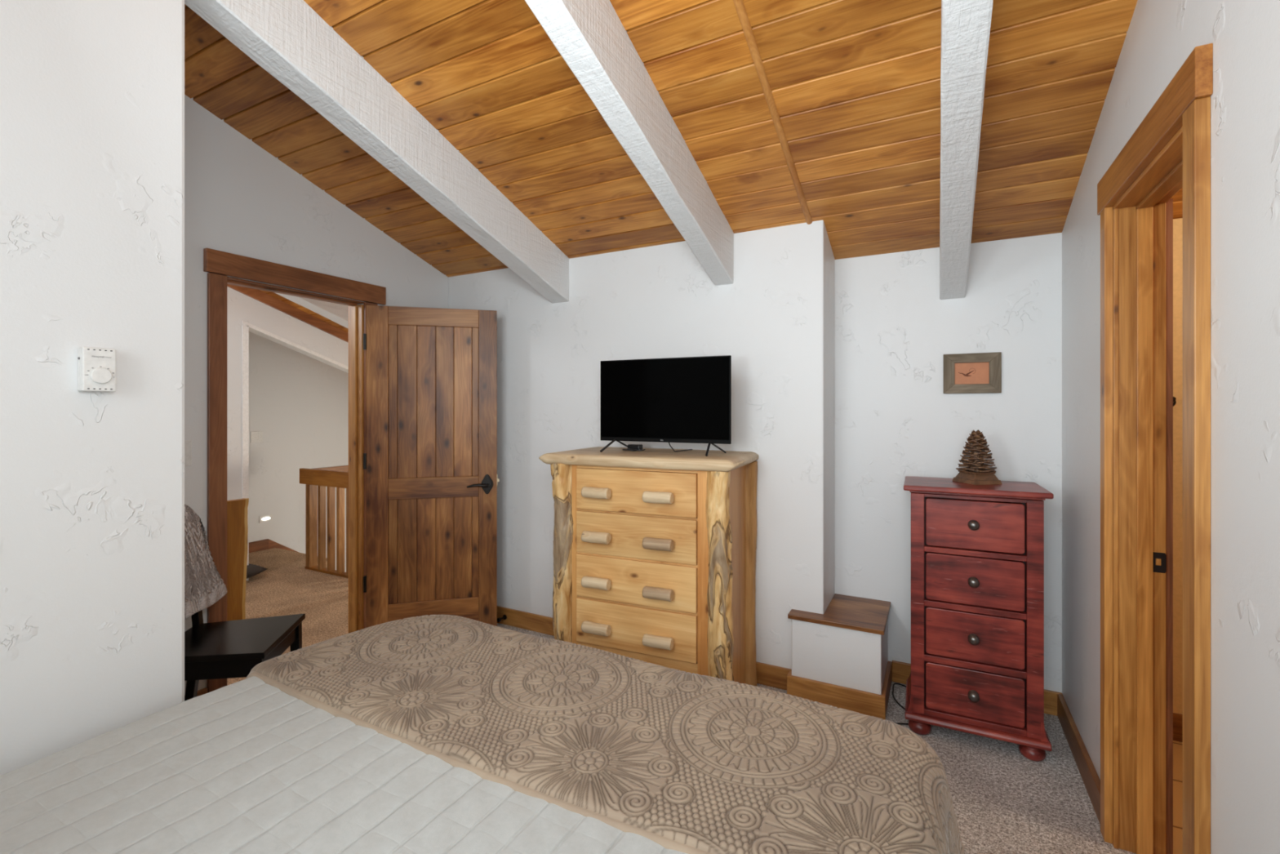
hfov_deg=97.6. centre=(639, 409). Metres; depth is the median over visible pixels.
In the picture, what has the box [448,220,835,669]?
wall
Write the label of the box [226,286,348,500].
wall
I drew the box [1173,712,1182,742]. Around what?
baseboard
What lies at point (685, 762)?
coverlet
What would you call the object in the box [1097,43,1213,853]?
door frame
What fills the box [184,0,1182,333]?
ceiling
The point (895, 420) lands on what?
wall
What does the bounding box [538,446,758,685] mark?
dresser
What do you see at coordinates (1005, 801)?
floor
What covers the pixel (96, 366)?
thermostat
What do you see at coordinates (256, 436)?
blank wall plate
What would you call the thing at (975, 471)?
pinecone ornament
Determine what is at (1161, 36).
wall
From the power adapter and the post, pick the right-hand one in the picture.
the power adapter
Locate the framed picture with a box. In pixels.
[942,351,1001,393]
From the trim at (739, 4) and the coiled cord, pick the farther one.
the coiled cord
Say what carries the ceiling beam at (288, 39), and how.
attached to the ceiling
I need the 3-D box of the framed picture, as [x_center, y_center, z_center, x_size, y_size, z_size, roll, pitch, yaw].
[1.609,-0.173,2.716,0.242,0.193,0.021,0,0,28]
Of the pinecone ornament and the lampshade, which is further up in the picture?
the pinecone ornament
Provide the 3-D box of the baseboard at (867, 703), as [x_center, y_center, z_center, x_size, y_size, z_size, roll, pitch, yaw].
[0.923,1.347,2.647,0.440,0.105,0.063,0,0,28]
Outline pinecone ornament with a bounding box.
[952,429,1001,484]
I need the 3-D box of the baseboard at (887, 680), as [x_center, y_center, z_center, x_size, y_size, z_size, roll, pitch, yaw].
[1.194,1.347,2.708,0.018,0.105,0.390,0,0,28]
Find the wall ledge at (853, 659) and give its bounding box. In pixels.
[791,618,888,694]
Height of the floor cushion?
0.133 m
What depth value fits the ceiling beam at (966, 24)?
1.79 m
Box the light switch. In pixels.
[184,440,191,466]
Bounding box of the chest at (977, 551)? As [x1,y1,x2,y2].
[903,475,1053,761]
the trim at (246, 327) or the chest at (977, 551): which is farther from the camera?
the trim at (246, 327)
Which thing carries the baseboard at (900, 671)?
attached to the wall at (895, 420)
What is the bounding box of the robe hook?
[1173,396,1176,406]
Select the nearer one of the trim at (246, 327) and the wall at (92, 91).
the wall at (92, 91)
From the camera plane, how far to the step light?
5.59 m
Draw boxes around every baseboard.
[184,687,207,697]
[248,538,297,552]
[497,605,791,689]
[786,670,885,719]
[881,660,891,714]
[891,660,1062,715]
[1057,693,1100,824]
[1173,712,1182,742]
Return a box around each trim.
[226,284,348,342]
[242,320,348,580]
[733,0,812,224]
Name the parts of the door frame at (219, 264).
casing, head casing, casing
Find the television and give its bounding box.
[600,355,731,456]
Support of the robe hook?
attached to the wall at (895, 420)
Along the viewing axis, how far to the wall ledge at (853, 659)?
2.63 m
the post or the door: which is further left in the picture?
the post
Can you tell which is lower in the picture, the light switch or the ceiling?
the light switch
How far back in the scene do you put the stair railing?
4.81 m
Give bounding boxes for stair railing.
[299,465,348,577]
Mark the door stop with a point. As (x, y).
(504, 616)
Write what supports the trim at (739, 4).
attached to the ceiling
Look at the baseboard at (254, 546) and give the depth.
5.58 m
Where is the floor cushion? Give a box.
[246,563,266,578]
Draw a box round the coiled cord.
[622,448,645,451]
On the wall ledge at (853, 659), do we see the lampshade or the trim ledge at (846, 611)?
the trim ledge at (846, 611)
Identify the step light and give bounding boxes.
[258,514,272,523]
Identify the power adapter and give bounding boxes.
[627,444,642,449]
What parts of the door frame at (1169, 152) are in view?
casing, head casing, strike plate, bathroom casing, casing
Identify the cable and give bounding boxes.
[892,682,908,724]
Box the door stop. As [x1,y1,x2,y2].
[497,614,506,622]
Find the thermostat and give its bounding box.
[77,346,115,391]
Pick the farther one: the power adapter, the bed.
the power adapter
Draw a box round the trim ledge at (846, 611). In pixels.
[787,593,890,635]
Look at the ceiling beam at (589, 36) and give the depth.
2.04 m
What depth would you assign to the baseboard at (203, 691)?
2.58 m
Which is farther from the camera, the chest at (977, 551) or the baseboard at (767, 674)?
the baseboard at (767, 674)
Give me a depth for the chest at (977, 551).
2.31 m
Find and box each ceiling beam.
[184,0,568,302]
[274,292,348,328]
[524,0,733,285]
[939,0,992,299]
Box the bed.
[0,675,688,853]
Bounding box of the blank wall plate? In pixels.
[250,431,262,442]
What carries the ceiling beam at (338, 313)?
attached to the ceiling
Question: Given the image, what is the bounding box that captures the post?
[226,497,248,621]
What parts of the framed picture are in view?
frame, frame rail, frame rail, frame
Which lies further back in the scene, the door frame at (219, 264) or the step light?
the step light
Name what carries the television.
on the dresser at (655, 549)
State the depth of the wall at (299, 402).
5.79 m
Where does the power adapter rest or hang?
on the dresser at (655, 549)
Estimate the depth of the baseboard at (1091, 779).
2.15 m
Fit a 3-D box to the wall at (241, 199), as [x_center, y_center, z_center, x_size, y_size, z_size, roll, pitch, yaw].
[-2.723,-0.778,1.416,0.120,4.356,6.650,0,0,28]
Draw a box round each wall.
[0,0,184,775]
[184,94,448,695]
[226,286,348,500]
[248,331,348,572]
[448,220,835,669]
[835,217,1182,714]
[1062,0,1279,853]
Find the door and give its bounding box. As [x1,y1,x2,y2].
[363,305,499,627]
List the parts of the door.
rail, rail, rail, plank panel, lever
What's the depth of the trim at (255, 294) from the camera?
4.87 m
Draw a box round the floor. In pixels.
[226,547,1182,853]
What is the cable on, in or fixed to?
on the floor
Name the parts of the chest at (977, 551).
panel, knob, knob, knob, knob, panel, drawer, drawer, drawer, drawer, rail, rail, rail, rail, rail, moulding, moulding, panel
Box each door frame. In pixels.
[203,248,386,693]
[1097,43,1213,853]
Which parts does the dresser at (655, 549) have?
log post, log handle, log handle, log handle, log handle, drawer, drawer, drawer, drawer, rail, rail, rail, rail, rail, log handle, log handle, log handle, log handle, log post, log post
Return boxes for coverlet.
[245,614,964,853]

